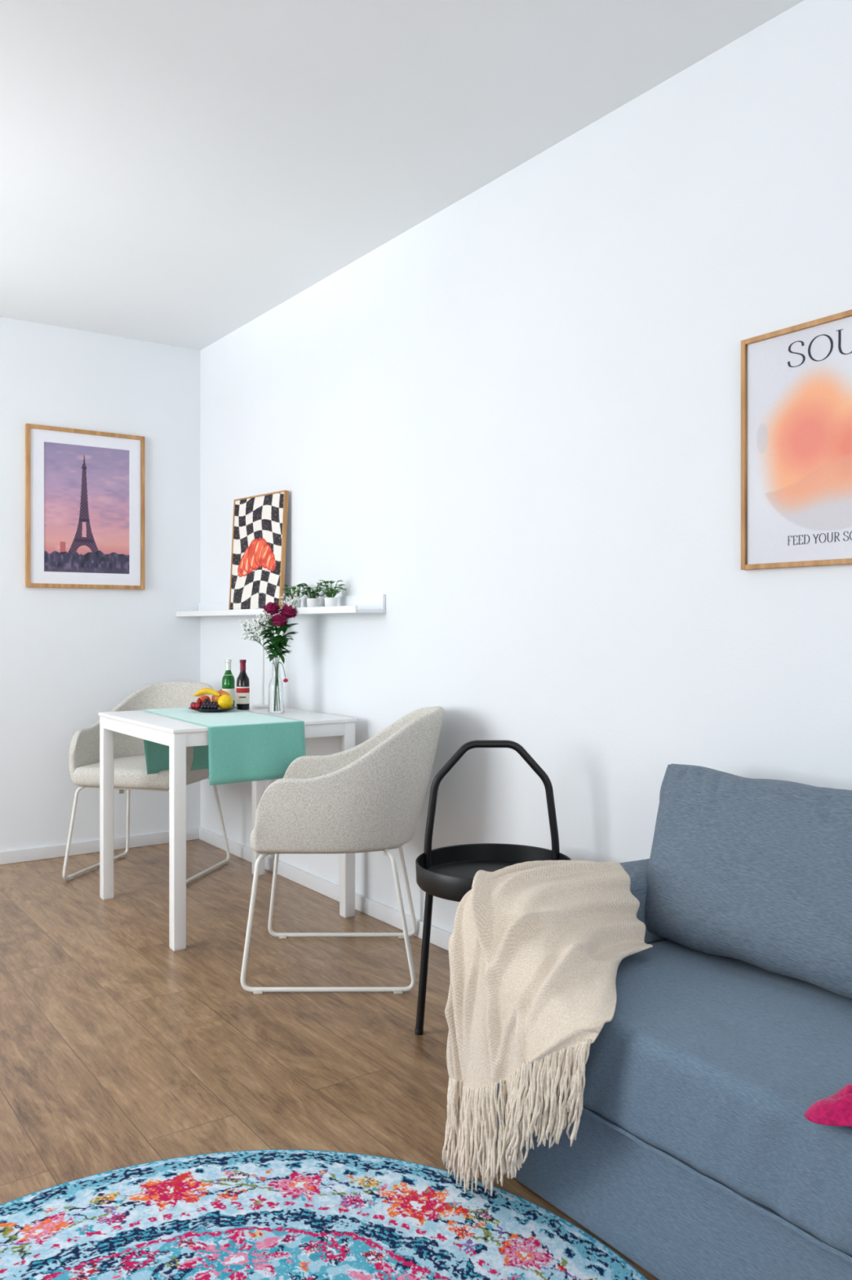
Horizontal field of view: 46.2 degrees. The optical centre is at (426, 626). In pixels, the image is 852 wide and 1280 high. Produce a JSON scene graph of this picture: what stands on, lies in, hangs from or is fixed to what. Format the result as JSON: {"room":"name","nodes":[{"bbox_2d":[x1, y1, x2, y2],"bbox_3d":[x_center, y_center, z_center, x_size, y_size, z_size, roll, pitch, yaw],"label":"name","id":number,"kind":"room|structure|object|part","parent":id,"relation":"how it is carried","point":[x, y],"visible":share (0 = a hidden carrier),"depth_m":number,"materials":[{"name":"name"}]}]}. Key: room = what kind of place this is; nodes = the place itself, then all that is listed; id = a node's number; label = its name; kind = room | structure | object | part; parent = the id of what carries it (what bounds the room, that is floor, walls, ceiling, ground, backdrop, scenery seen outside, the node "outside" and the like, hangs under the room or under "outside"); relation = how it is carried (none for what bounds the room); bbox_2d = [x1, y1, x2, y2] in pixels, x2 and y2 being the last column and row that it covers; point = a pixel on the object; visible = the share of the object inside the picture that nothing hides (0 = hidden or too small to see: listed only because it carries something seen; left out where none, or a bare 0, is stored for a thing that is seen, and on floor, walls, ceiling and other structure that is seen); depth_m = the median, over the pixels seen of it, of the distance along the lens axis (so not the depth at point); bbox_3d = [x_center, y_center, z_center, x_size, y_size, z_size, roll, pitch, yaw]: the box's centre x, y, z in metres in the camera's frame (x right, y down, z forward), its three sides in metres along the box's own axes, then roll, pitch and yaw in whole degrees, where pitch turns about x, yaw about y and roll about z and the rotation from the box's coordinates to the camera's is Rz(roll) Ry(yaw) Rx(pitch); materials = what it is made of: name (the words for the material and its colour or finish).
{"room":"dining room","nodes":[
{"label":"dining room","id":0,"kind":"room"},
{"bbox_2d":[0,316,200,851],"bbox_3d":[-2.846,-0.163,4.044,4.393,2.500,0.200,0,0,-35],"label":"wall","id":1,"kind":"structure","parent":0,"point":[68,657],"depth_m":4.77,"materials":[{"name":"paint"}]},
{"bbox_2d":[25,423,145,589],"bbox_3d":[-1.620,-0.558,4.769,0.558,0.755,0.022,0,0,-35],"label":"framed picture","id":2,"kind":"object","parent":1,"relation":"attached to","point":[85,490],"visible":1,"depth_m":4.76,"materials":[{"name":"purple paper"}]},
{"bbox_2d":[44,441,129,573],"bbox_3d":[-1.618,-0.558,4.771,0.403,0.605,0.001,0,0,-35],"label":"print","id":3,"kind":"object","parent":2,"relation":"attached to","point":[86,489],"depth_m":4.77},
{"bbox_2d":[0,826,200,864],"bbox_3d":[-2.785,1.057,3.957,3.993,0.060,0.013,0,0,-35],"label":"baseboard","id":4,"kind":"structure","parent":1,"relation":"attached to","point":[11,856],"depth_m":4.75,"materials":[{"name":"white wood"}]},
{"bbox_2d":[0,839,658,1279],"bbox_3d":[-0.936,1.137,1.325,4.393,0.100,6.845,0,0,-35],"label":"floor","id":5,"kind":"structure","parent":0,"point":[120,1048],"depth_m":2.70,"materials":[{"name":"wood"}]},
{"bbox_2d":[62,680,230,883],"bbox_3d":[-1.214,0.674,4.466,0.556,0.826,0.608,0,0,14],"label":"dining chair","id":6,"kind":"object","parent":5,"relation":"on","point":[130,761],"visible":0.45,"depth_m":4.41,"materials":[{"name":"fabric"}]},
{"bbox_3d":[-1.441,0.878,4.476,0.094,0.408,0.520,0,0,14],"label":"sled leg","id":7,"kind":"part","parent":6,"relation":"part of","materials":[{"name":"white metal"}]},
{"bbox_3d":[-1.226,0.637,4.420,0.482,0.096,0.473,0,0,14],"label":"seat","id":8,"kind":"part","parent":6,"relation":"part of","materials":[{"name":"beige fabric"}]},
{"bbox_3d":[-1.009,0.878,4.370,0.094,0.408,0.520,0,0,14],"label":"sled leg","id":9,"kind":"part","parent":6,"relation":"part of","materials":[{"name":"white metal"}]},
{"bbox_2d":[98,704,356,951],"bbox_3d":[-0.785,0.716,3.864,0.715,0.743,0.815,0,0,-35],"label":"dining table","id":10,"kind":"object","parent":5,"relation":"on","point":[178,735],"visible":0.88,"depth_m":3.69,"materials":[{"name":"white paint"}]},
{"bbox_3d":[-1.275,0.721,3.985,0.044,0.725,0.044,0,0,-35],"label":"leg","id":11,"kind":"part","parent":10,"relation":"part of","materials":[{"name":"white paint"}]},
{"bbox_3d":[-0.837,0.721,3.362,0.044,0.725,0.044,0,0,-35],"label":"leg","id":12,"kind":"part","parent":10,"relation":"part of","materials":[{"name":"white paint"}]},
{"bbox_2d":[140,706,306,785],"bbox_3d":[-0.804,0.477,3.853,0.376,0.270,0.884,0,0,-32],"label":"table runner","id":13,"kind":"object","parent":10,"relation":"on","point":[243,746],"visible":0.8,"depth_m":3.52,"materials":[{"name":"green fabric"}]},
{"bbox_2d":[188,706,237,712],"bbox_3d":[-0.854,0.333,4.005,0.194,0.016,0.194,0,0,-35],"label":"plate","id":14,"kind":"object","parent":13,"relation":"on","point":[220,709],"visible":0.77,"depth_m":3.94,"materials":[{"name":"black ceramic"}]},
{"bbox_2d":[195,702,200,709],"bbox_3d":[-0.904,0.316,3.957,0.023,0.027,0.023,0,0,-35],"label":"raspberry","id":15,"kind":"object","parent":14,"relation":"on","point":[197,705],"visible":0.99,"depth_m":3.95,"materials":[{"name":"red food"}]},
{"bbox_2d":[196,697,202,704],"bbox_3d":[-0.906,0.300,3.989,0.023,0.027,0.023,0,0,-35],"label":"raspberry","id":16,"kind":"object","parent":14,"relation":"on","point":[199,700],"visible":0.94,"depth_m":3.98,"materials":[{"name":"red food"}]},
{"bbox_2d":[198,694,210,704],"bbox_3d":[-0.898,0.298,4.039,0.054,0.057,0.054,0,0,-35],"label":"apple","id":17,"kind":"object","parent":14,"relation":"on","point":[202,697],"visible":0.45,"depth_m":4.02,"materials":[{"name":"food"}]},
{"bbox_2d":[213,704,218,709],"bbox_3d":[-0.832,0.319,3.953,0.021,0.021,0.021,0,0,-35],"label":"grape","id":18,"kind":"object","parent":14,"relation":"on","point":[215,706],"visible":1,"depth_m":3.95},
{"bbox_2d":[211,688,230,702],"bbox_3d":[-0.832,0.291,4.053,0.076,0.072,0.065,0,0,-15],"label":"mango","id":19,"kind":"object","parent":14,"relation":"on","point":[221,692],"visible":0.41,"depth_m":4.03,"materials":[{"name":"food"}]},
{"bbox_2d":[217,694,233,708],"bbox_3d":[-0.800,0.302,3.983,0.065,0.060,0.064,0,0,-21],"label":"lemon","id":20,"kind":"object","parent":14,"relation":"on","point":[224,701],"visible":0.9,"depth_m":3.96,"materials":[{"name":"yellow food"}]},
{"bbox_2d":[194,688,221,696],"bbox_3d":[-0.872,0.264,3.997,0.114,0.035,0.025,0,0,0],"label":"banana","id":21,"kind":"object","parent":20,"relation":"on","point":[205,691],"visible":1,"depth_m":3.99,"materials":[{"name":"yellow food"}]},
{"bbox_2d":[222,659,235,706],"bbox_3d":[-0.840,0.242,4.237,0.055,0.203,0.055,0,0,-35],"label":"bottle","id":22,"kind":"object","parent":10,"relation":"on","point":[228,679],"visible":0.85,"depth_m":4.22,"materials":[{"name":"green glass"}]},
{"bbox_2d":[236,659,249,710],"bbox_3d":[-0.757,0.241,4.125,0.054,0.206,0.054,0,0,-35],"label":"wine bottle","id":23,"kind":"object","parent":10,"relation":"on","point":[242,680],"visible":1,"depth_m":4.10,"materials":[{"name":"black glass"}]},
{"bbox_3d":[-0.733,0.721,4.366,0.044,0.725,0.044,0,0,-35],"label":"leg","id":24,"kind":"part","parent":10,"relation":"part of","materials":[{"name":"white paint"}]},
{"bbox_2d":[251,617,273,708],"bbox_3d":[-0.691,0.152,4.232,0.096,0.383,0.096,0,0,-35],"label":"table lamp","id":25,"kind":"object","parent":10,"relation":"on","point":[263,705],"visible":0.48,"depth_m":4.23,"materials":[{"name":"white paint"}]},
{"bbox_3d":[-0.691,0.002,4.232,0.096,0.083,0.096,0,0,-35],"label":"lamp shade","id":26,"kind":"part","parent":25,"relation":"part of","materials":[{"name":"white plant"}]},
{"bbox_2d":[268,662,284,713],"bbox_3d":[-0.595,0.244,3.966,0.062,0.199,0.062,0,0,-35],"label":"glass vase","id":27,"kind":"object","parent":10,"relation":"on","point":[276,687],"visible":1,"depth_m":3.94,"materials":[{"name":"clear glass"}]},
{"bbox_2d":[239,619,273,662],"bbox_3d":[-0.671,0.153,3.970,0.143,0.362,0.073,0,0,-24],"label":"sprig","id":28,"kind":"object","parent":27,"relation":"in","point":[249,633],"visible":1,"depth_m":3.95,"materials":[{"name":"white plant"}]},
{"bbox_2d":[250,610,274,662],"bbox_3d":[-0.642,0.136,3.975,0.109,0.396,0.064,0,0,1],"label":"sprig","id":29,"kind":"object","parent":27,"relation":"in","point":[264,622],"visible":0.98,"depth_m":3.97,"materials":[{"name":"white plant"}]},
{"bbox_2d":[258,601,290,663],"bbox_3d":[-0.606,0.118,3.969,0.128,0.433,0.113,0,0,-35],"label":"flower","id":30,"kind":"object","parent":27,"relation":"in","point":[273,608],"visible":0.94,"depth_m":3.96,"materials":[{"name":"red plant"}]},
{"bbox_2d":[262,613,293,662],"bbox_3d":[-0.589,0.142,3.954,0.119,0.385,0.129,0,0,-35],"label":"flower","id":31,"kind":"object","parent":27,"relation":"in","point":[277,620],"visible":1,"depth_m":3.93,"materials":[{"name":"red plant"}]},
{"bbox_2d":[266,604,298,662],"bbox_3d":[-0.576,0.123,3.971,0.126,0.422,0.105,0,0,-35],"label":"flower","id":32,"kind":"object","parent":27,"relation":"in","point":[286,611],"visible":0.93,"depth_m":3.96,"materials":[{"name":"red plant"}]},
{"bbox_2d":[279,662,288,682],"bbox_3d":[-0.569,0.190,3.968,0.045,0.097,0.024,0,0,11],"label":"flower","id":33,"kind":"object","parent":27,"relation":"in","point":[285,680],"visible":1,"depth_m":3.97,"materials":[{"name":"pink plant"}]},
{"bbox_2d":[278,593,299,641],"bbox_3d":[-0.550,0.102,3.985,0.097,0.465,0.066,0,0,7],"label":"sprig","id":34,"kind":"object","parent":27,"relation":"in","point":[295,599],"visible":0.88,"depth_m":3.98,"materials":[{"name":"white plant"}]},
{"bbox_3d":[-0.295,0.721,3.742,0.044,0.725,0.044,0,0,-35],"label":"leg","id":35,"kind":"part","parent":10,"relation":"part of","materials":[{"name":"white paint"}]},
{"bbox_2d":[0,1149,648,1279],"bbox_3d":[-0.293,1.083,1.322,1.477,0.008,1.477,0,0,-35],"label":"round rug","id":36,"kind":"object","parent":5,"relation":"on","point":[265,1214],"visible":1,"depth_m":1.79,"materials":[{"name":"multicoloured fabric"}]},
{"bbox_2d":[240,706,444,994],"bbox_3d":[-0.246,0.674,3.217,0.608,0.826,0.556,0,0,0],"label":"dining chair","id":37,"kind":"object","parent":5,"relation":"on","point":[369,796],"visible":1,"depth_m":2.97,"materials":[{"name":"beige fabric"}]},
{"bbox_3d":[-0.293,0.637,3.216,0.473,0.096,0.482,0,0,0],"label":"seat","id":38,"kind":"part","parent":37,"relation":"part of","materials":[{"name":"beige fabric"}]},
{"bbox_3d":[-0.290,0.878,2.994,0.520,0.408,0.093,0,0,0],"label":"sled leg","id":39,"kind":"part","parent":37,"relation":"part of","materials":[{"name":"white metal"}]},
{"bbox_3d":[-0.291,0.878,3.439,0.520,0.408,0.093,0,0,0],"label":"sled leg","id":40,"kind":"part","parent":37,"relation":"part of","materials":[{"name":"white metal"}]},
{"bbox_2d":[414,740,571,1035],"bbox_3d":[0.178,0.699,2.632,0.416,0.776,0.414,0,0,0],"label":"side table","id":41,"kind":"object","parent":5,"relation":"on","point":[446,873],"visible":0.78,"depth_m":2.71,"materials":[{"name":"black metal"}]},
{"bbox_3d":[-0.004,0.885,2.660,0.052,0.405,0.023,0,0,11],"label":"leg","id":42,"kind":"part","parent":41,"relation":"part of","materials":[{"name":"black metal"}]},
{"bbox_3d":[0.179,0.484,2.724,0.373,0.347,0.021,0,0,0],"label":"handle","id":43,"kind":"part","parent":41,"relation":"part of","materials":[{"name":"black metal"}]},
{"bbox_2d":[415,843,571,902],"bbox_3d":[0.179,0.649,2.632,0.414,0.065,0.414,0,0,0],"label":"tray","id":44,"kind":"object","parent":41,"relation":"on","point":[446,873],"depth_m":2.76,"materials":[{"name":"black metal"}]},
{"bbox_2d":[480,858,851,1279],"bbox_3d":[0.999,0.816,1.373,0.736,0.543,2.198,0,0,-35],"label":"sofa","id":45,"kind":"object","parent":5,"relation":"on","point":[695,1154],"visible":0.61,"depth_m":1.63,"materials":[{"name":"blue fabric"}]},
{"bbox_2d":[442,860,653,1195],"bbox_3d":[0.284,0.784,1.954,0.468,0.579,0.473,0,0,-35],"label":"throw blanket","id":46,"kind":"object","parent":45,"relation":"on","point":[537,948],"visible":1,"depth_m":1.88,"materials":[{"name":"beige fabric"}]},
{"bbox_3d":[0.418,0.802,2.220,0.713,0.517,0.145,0,0,-35],"label":"armrest","id":47,"kind":"part","parent":45,"relation":"part of","materials":[{"name":"blue fabric"}]},
{"bbox_2d":[532,939,851,1256],"bbox_3d":[1.000,0.769,1.280,0.632,0.188,2.045,0,0,-35],"label":"seat cushion","id":48,"kind":"object","parent":45,"relation":"on","point":[713,1066],"depth_m":1.61,"materials":[{"name":"blue fabric"}]},
{"bbox_2d":[644,763,851,998],"bbox_3d":[0.739,0.499,1.974,0.248,0.364,0.820,0,0,-35],"label":"sofa cushion","id":49,"kind":"object","parent":45,"relation":"on","point":[757,872],"visible":0.98,"depth_m":1.98,"materials":[{"name":"blue fabric"}]},
{"bbox_2d":[804,1084,851,1127],"bbox_3d":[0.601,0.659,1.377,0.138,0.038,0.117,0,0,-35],"label":"cushion","id":50,"kind":"object","parent":45,"relation":"on","point":[836,1110],"visible":1,"depth_m":1.36,"materials":[{"name":"pink fabric"}]},
{"bbox_2d":[0,0,804,350],"bbox_3d":[-0.936,-1.463,1.325,4.393,0.100,6.845,0,0,-35],"label":"ceiling","id":51,"kind":"structure","parent":0,"point":[173,172],"depth_m":2.81,"materials":[{"name":"paint"}]},
{"bbox_2d":[200,0,851,933],"bbox_3d":[0.779,-0.163,2.531,0.200,2.500,6.445,0,0,-35],"label":"wall","id":52,"kind":"structure","parent":0,"point":[513,420],"depth_m":2.90,"materials":[{"name":"paint"}]},
{"bbox_2d":[176,594,385,617],"bbox_3d":[-0.705,-0.084,4.355,0.130,0.069,1.750,0,0,-35],"label":"wall shelf","id":53,"kind":"object","parent":52,"relation":"attached to","point":[360,604],"visible":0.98,"depth_m":3.91,"materials":[{"name":"paint"}]},
{"bbox_2d":[228,489,288,609],"bbox_3d":[-0.746,-0.323,4.423,0.048,0.520,0.425,0,0,-41],"label":"framed print","id":54,"kind":"object","parent":53,"relation":"on","point":[260,522],"visible":0.96,"depth_m":4.40,"materials":[{"name":"paper"}]},
{"bbox_2d":[281,583,311,607],"bbox_3d":[-0.532,-0.119,4.114,0.123,0.111,0.116,0,0,-8],"label":"potted plant","id":55,"kind":"object","parent":53,"relation":"on","point":[293,588],"visible":0.63,"depth_m":4.10,"materials":[{"name":"green plant"}]},
{"bbox_3d":[-0.541,-0.087,4.118,0.052,0.048,0.052,0,0,-35],"label":"pot","id":56,"kind":"part","parent":55,"relation":"part of","materials":[{"name":"white ceramic"}]},
{"bbox_3d":[-0.537,-0.136,4.113,0.082,0.062,0.064,0,0,-12],"label":"stem","id":57,"kind":"part","parent":55,"relation":"part of","materials":[{"name":"green plant"}]},
{"bbox_2d":[301,582,331,607],"bbox_3d":[-0.449,-0.120,3.996,0.129,0.113,0.130,0,0,-35],"label":"potted plant","id":58,"kind":"object","parent":53,"relation":"on","point":[313,602],"visible":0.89,"depth_m":3.98,"materials":[{"name":"green plant"}]},
{"bbox_3d":[-0.452,-0.087,3.991,0.052,0.048,0.052,0,0,-35],"label":"pot","id":59,"kind":"part","parent":58,"relation":"part of","materials":[{"name":"white ceramic"}]},
{"bbox_3d":[-0.451,-0.138,3.990,0.082,0.064,0.070,0,0,33],"label":"stem","id":60,"kind":"part","parent":58,"relation":"part of","materials":[{"name":"green plant"}]},
{"bbox_2d":[314,580,346,606],"bbox_3d":[-0.364,-0.122,3.875,0.125,0.117,0.123,0,0,3],"label":"potted plant","id":61,"kind":"object","parent":53,"relation":"on","point":[331,601],"visible":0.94,"depth_m":3.85,"materials":[{"name":"green plant"}]},
{"bbox_3d":[-0.362,-0.139,3.877,0.083,0.066,0.077,0,0,10],"label":"stem","id":62,"kind":"part","parent":61,"relation":"part of","materials":[{"name":"green plant"}]},
{"bbox_3d":[-0.369,-0.087,3.872,0.052,0.048,0.052,0,0,-35],"label":"pot","id":63,"kind":"part","parent":61,"relation":"part of","materials":[{"name":"white ceramic"}]},
{"bbox_2d":[199,827,452,951],"bbox_3d":[0.696,1.057,2.464,0.013,0.060,6.432,0,0,-35],"label":"baseboard","id":64,"kind":"structure","parent":52,"relation":"attached to","point":[439,937],"depth_m":4.01,"materials":[{"name":"white wood"}]},
{"bbox_2d":[741,309,851,569],"bbox_3d":[0.890,-0.406,2.184,0.018,0.545,0.470,0,0,-35],"label":"framed poster","id":65,"kind":"object","parent":52,"relation":"attached to","point":[797,380],"visible":1,"depth_m":2.26,"materials":[{"name":"white paper"}]}
]}

